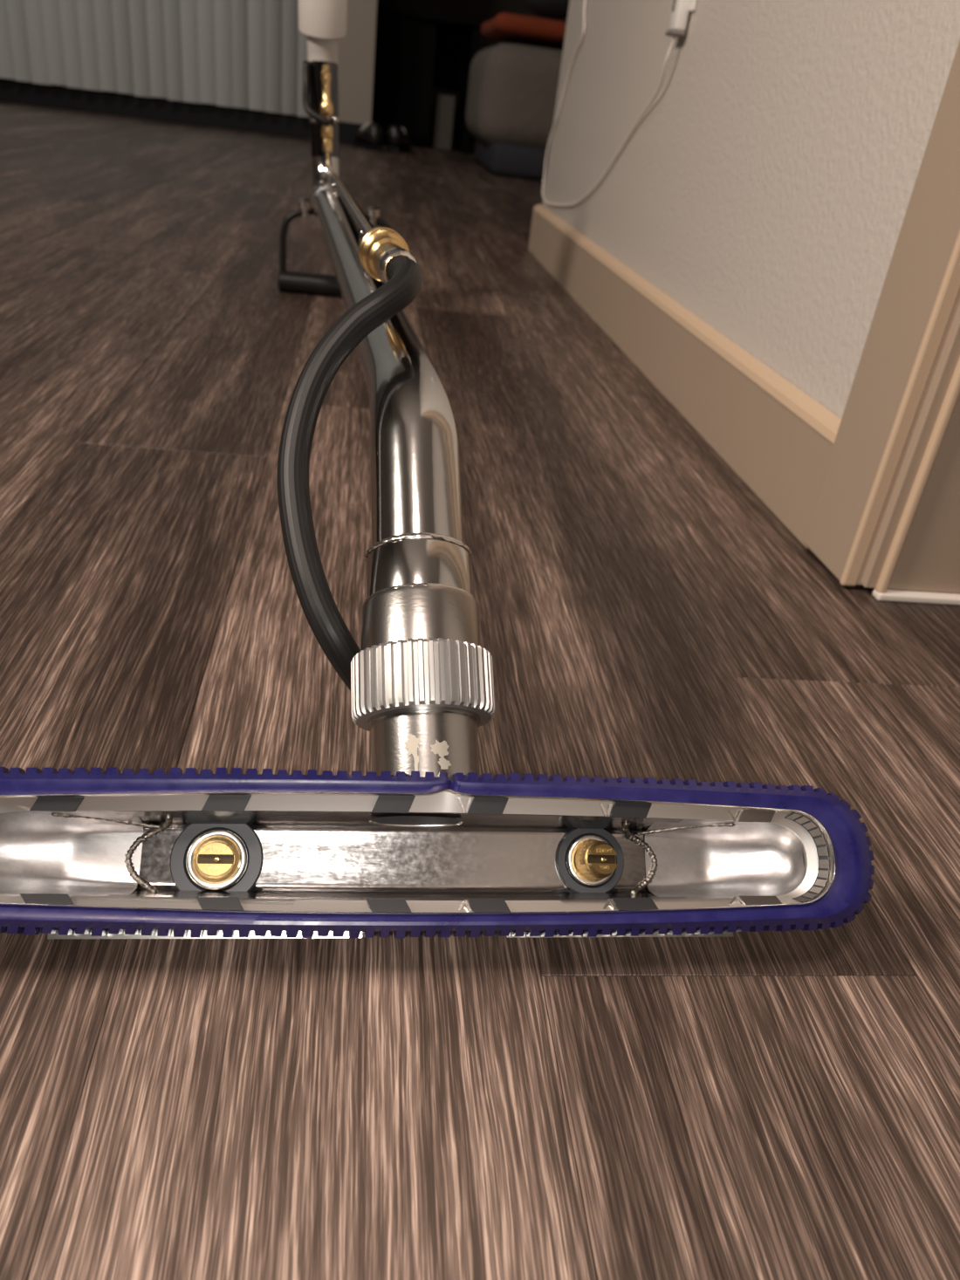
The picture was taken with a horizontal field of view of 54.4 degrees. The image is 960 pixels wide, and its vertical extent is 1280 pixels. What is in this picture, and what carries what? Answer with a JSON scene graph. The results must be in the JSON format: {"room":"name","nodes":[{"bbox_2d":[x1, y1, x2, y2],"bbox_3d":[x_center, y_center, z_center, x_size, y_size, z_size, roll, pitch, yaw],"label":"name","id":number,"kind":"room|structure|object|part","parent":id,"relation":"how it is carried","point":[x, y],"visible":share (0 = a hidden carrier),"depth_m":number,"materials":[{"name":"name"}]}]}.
{"room":"living room","nodes":[
{"label":"living room","id":0,"kind":"room"},
{"bbox_2d":[308,0,376,124],"bbox_3d":[-0.590,-3.659,4.223,0.318,2.500,0.120,3,30,-8],"label":"wall","id":1,"kind":"structure","parent":0,"point":[356,50],"depth_m":4.63,"materials":[{"name":"beige paint"}]},
{"bbox_2d":[0,77,297,116],"bbox_3d":[-1.886,-3.599,4.119,2.270,2.030,0.050,3,30,-8],"label":"window","id":2,"kind":"structure","parent":1,"relation":"in","point":[0,78],"depth_m":4.67,"materials":[{"name":"clear glass"}]},
{"bbox_2d":[0,0,309,117],"bbox_3d":[-1.816,-3.564,4.006,2.340,2.083,0.053,3,30,-8],"label":"vertical blinds","id":3,"kind":"object","parent":2,"relation":"attached to","point":[249,54],"visible":1,"depth_m":4.46,"materials":[{"name":"white fabric"}]},
{"bbox_2d":[0,79,364,143],"bbox_3d":[-1.840,-2.643,4.602,2.588,0.095,0.021,3,30,-8],"label":"baseboard","id":4,"kind":"structure","parent":1,"relation":"attached to","point":[10,91],"depth_m":4.63,"materials":[{"name":"black paint"}]},
{"bbox_2d":[371,0,567,139],"bbox_3d":[-0.783,-5.005,6.569,5.000,2.560,0.080,3,30,-8],"label":"wall","id":5,"kind":"structure","parent":0,"point":[486,10],"depth_m":6.84,"materials":[{"name":"grey paint"}]},
{"bbox_2d":[0,101,959,1279],"bbox_3d":[-0.411,-1.219,2.618,5.000,0.060,10.600,3,30,-8],"label":"floor","id":6,"kind":"structure","parent":0,"point":[773,1105],"depth_m":0.46,"materials":[{"name":"brown wood"}]},
{"bbox_2d":[353,122,383,151],"bbox_3d":[-0.549,-2.487,4.602,0.100,0.117,0.302,-6,33,-23],"label":"shoe","id":7,"kind":"object","parent":6,"relation":"on","point":[370,138],"visible":1,"depth_m":4.51,"materials":[{"name":"black leather"}]},
{"bbox_2d":[386,124,410,152],"bbox_3d":[-0.409,-2.536,4.718,0.100,0.117,0.302,9,30,2],"label":"shoe","id":8,"kind":"object","parent":6,"relation":"on","point":[399,142],"visible":1,"depth_m":4.61,"materials":[{"name":"black leather"}]},
{"bbox_2d":[370,5,485,153],"bbox_3d":[-0.333,-3.148,5.279,0.610,0.630,0.600,3,30,-8],"label":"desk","id":9,"kind":"object","parent":6,"relation":"on","point":[416,52],"visible":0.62,"depth_m":5.07,"materials":[{"name":"black wood"}]},
{"bbox_3d":[-0.611,-3.150,5.247,0.030,0.602,0.560,3,30,-8],"label":"panel","id":10,"kind":"part","parent":9,"relation":"part of","materials":[{"name":"black wood"}]},
{"bbox_3d":[-0.193,-3.381,5.443,0.190,0.298,0.030,3,30,-8],"label":"panel","id":11,"kind":"part","parent":9,"relation":"part of","materials":[{"name":"black wood"}]},
{"bbox_3d":[-0.077,-3.124,5.322,0.030,0.602,0.560,3,30,-8],"label":"panel","id":12,"kind":"part","parent":9,"relation":"part of","materials":[{"name":"black wood"}]},
{"bbox_2d":[0,0,874,938],"bbox_3d":[-0.069,-0.362,0.752,0.356,0.399,1.230,3,30,-8],"label":"wand","id":13,"kind":"object","parent":6,"relation":"on","point":[425,841],"visible":1,"depth_m":0.34,"materials":[{"name":"silver metal"}]},
{"bbox_3d":[-0.090,0.096,0.313,0.102,0.006,0.007,3,30,-9],"label":"edge plate","id":14,"kind":"part","parent":13,"relation":"part of","materials":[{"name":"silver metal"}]},
{"bbox_2d":[185,829,246,889],"bbox_3d":[-0.093,0.077,0.329,0.021,0.015,0.016,3,30,-8],"label":"nozzle","id":15,"kind":"object","parent":13,"relation":"on","point":[216,859],"depth_m":0.33,"materials":[{"name":"gold metal"}]},
{"bbox_3d":[-0.254,-0.558,1.317,0.055,0.097,0.009,3,30,-8],"label":"grip arm","id":16,"kind":"part","parent":13,"relation":"part of","materials":[{"name":"black metal"}]},
{"bbox_3d":[-0.212,-0.695,1.188,0.052,0.069,0.023,27,35,30],"label":"trigger lever","id":17,"kind":"part","parent":13,"relation":"part of","materials":[{"name":"black metal"}]},
{"bbox_3d":[-0.195,-0.700,1.192,0.018,0.057,0.021,3,30,-8],"label":"valve stem","id":18,"kind":"part","parent":13,"relation":"part of","materials":[{"name":"gold metal"}]},
{"bbox_3d":[-0.147,-0.553,1.331,0.055,0.097,0.009,3,30,-8],"label":"grip arm","id":19,"kind":"part","parent":13,"relation":"part of","materials":[{"name":"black metal"}]},
{"bbox_2d":[567,835,616,885],"bbox_3d":[0.042,0.082,0.349,0.018,0.014,0.014,3,30,-8],"label":"nozzle","id":20,"kind":"object","parent":13,"relation":"on","point":[591,859],"depth_m":0.35,"materials":[{"name":"gold metal"}]},
{"bbox_3d":[0.050,0.102,0.334,0.084,0.006,0.007,3,30,-9],"label":"edge plate","id":21,"kind":"part","parent":13,"relation":"part of","materials":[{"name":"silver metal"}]},
{"bbox_2d":[431,94,455,150],"bbox_3d":[-0.214,-2.987,5.388,0.100,0.270,0.300,3,30,-8],"label":"storage box","id":22,"kind":"object","parent":6,"relation":"on","point":[443,105],"visible":1,"depth_m":5.27,"materials":[{"name":"grey"}]},
{"bbox_2d":[465,43,562,181],"bbox_3d":[0.398,-2.376,4.249,0.869,0.490,0.892,3,30,-8],"label":"ottoman","id":23,"kind":"object","parent":6,"relation":"on","point":[512,89],"visible":0.41,"depth_m":3.91,"materials":[{"name":"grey fabric"}]},
{"bbox_2d":[480,12,566,48],"bbox_3d":[0.295,-2.653,4.092,0.533,0.079,0.663,3,30,-8],"label":"blanket","id":24,"kind":"object","parent":23,"relation":"on","point":[507,27],"visible":0.72,"depth_m":3.82,"materials":[{"name":"red fabric"}]},
{"bbox_2d":[525,0,569,19],"bbox_3d":[0.315,-2.726,3.916,0.262,0.200,0.261,3,30,-8],"label":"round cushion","id":25,"kind":"object","parent":24,"relation":"on","point":[554,9],"visible":0.65,"depth_m":3.87,"materials":[{"name":"black fabric"}]},
{"bbox_2d":[541,0,959,418],"bbox_3d":[0.397,-1.514,0.739,0.125,2.500,1.576,3,30,-8],"label":"wall","id":26,"kind":"structure","parent":0,"point":[765,188],"depth_m":0.87,"materials":[{"name":"grey paint"}]},
{"bbox_2d":[541,0,677,206],"bbox_3d":[0.212,-1.058,1.409,0.012,0.795,0.866,3,30,-7],"label":"charging cable","id":27,"kind":"object","parent":26,"relation":"attached to","point":[585,1],"visible":1,"depth_m":1.54,"materials":[{"name":"beige plastic"}]},
{"bbox_2d":[664,0,697,36],"bbox_3d":[0.240,-0.768,1.078,0.019,0.121,0.056,3,30,-8],"label":"charger","id":28,"kind":"object","parent":26,"relation":"attached to","point":[680,10],"visible":1,"depth_m":1.09,"materials":[{"name":"white plastic"}]},
{"bbox_2d":[527,204,841,548],"bbox_3d":[0.252,-0.497,1.365,0.139,0.094,1.534,3,30,-8],"label":"baseboard","id":29,"kind":"structure","parent":26,"relation":"attached to","point":[776,437],"depth_m":0.94,"materials":[{"name":"beige paint"}]},
{"bbox_2d":[688,0,697,12],"bbox_3d":[0.248,-0.778,1.073,0.004,0.097,0.056,3,30,-8],"label":"outlet plate","id":30,"kind":"object","parent":26,"relation":"attached to","point":[692,3],"depth_m":1.08,"materials":[{"name":"white plastic"}]},
{"bbox_2d":[803,41,959,605],"bbox_3d":[0.526,-0.936,0.189,0.318,2.080,0.091,3,30,-8],"label":"door frame","id":31,"kind":"structure","parent":26,"relation":"in","point":[885,517],"depth_m":0.62,"materials":[{"name":"beige paint"}]}
]}

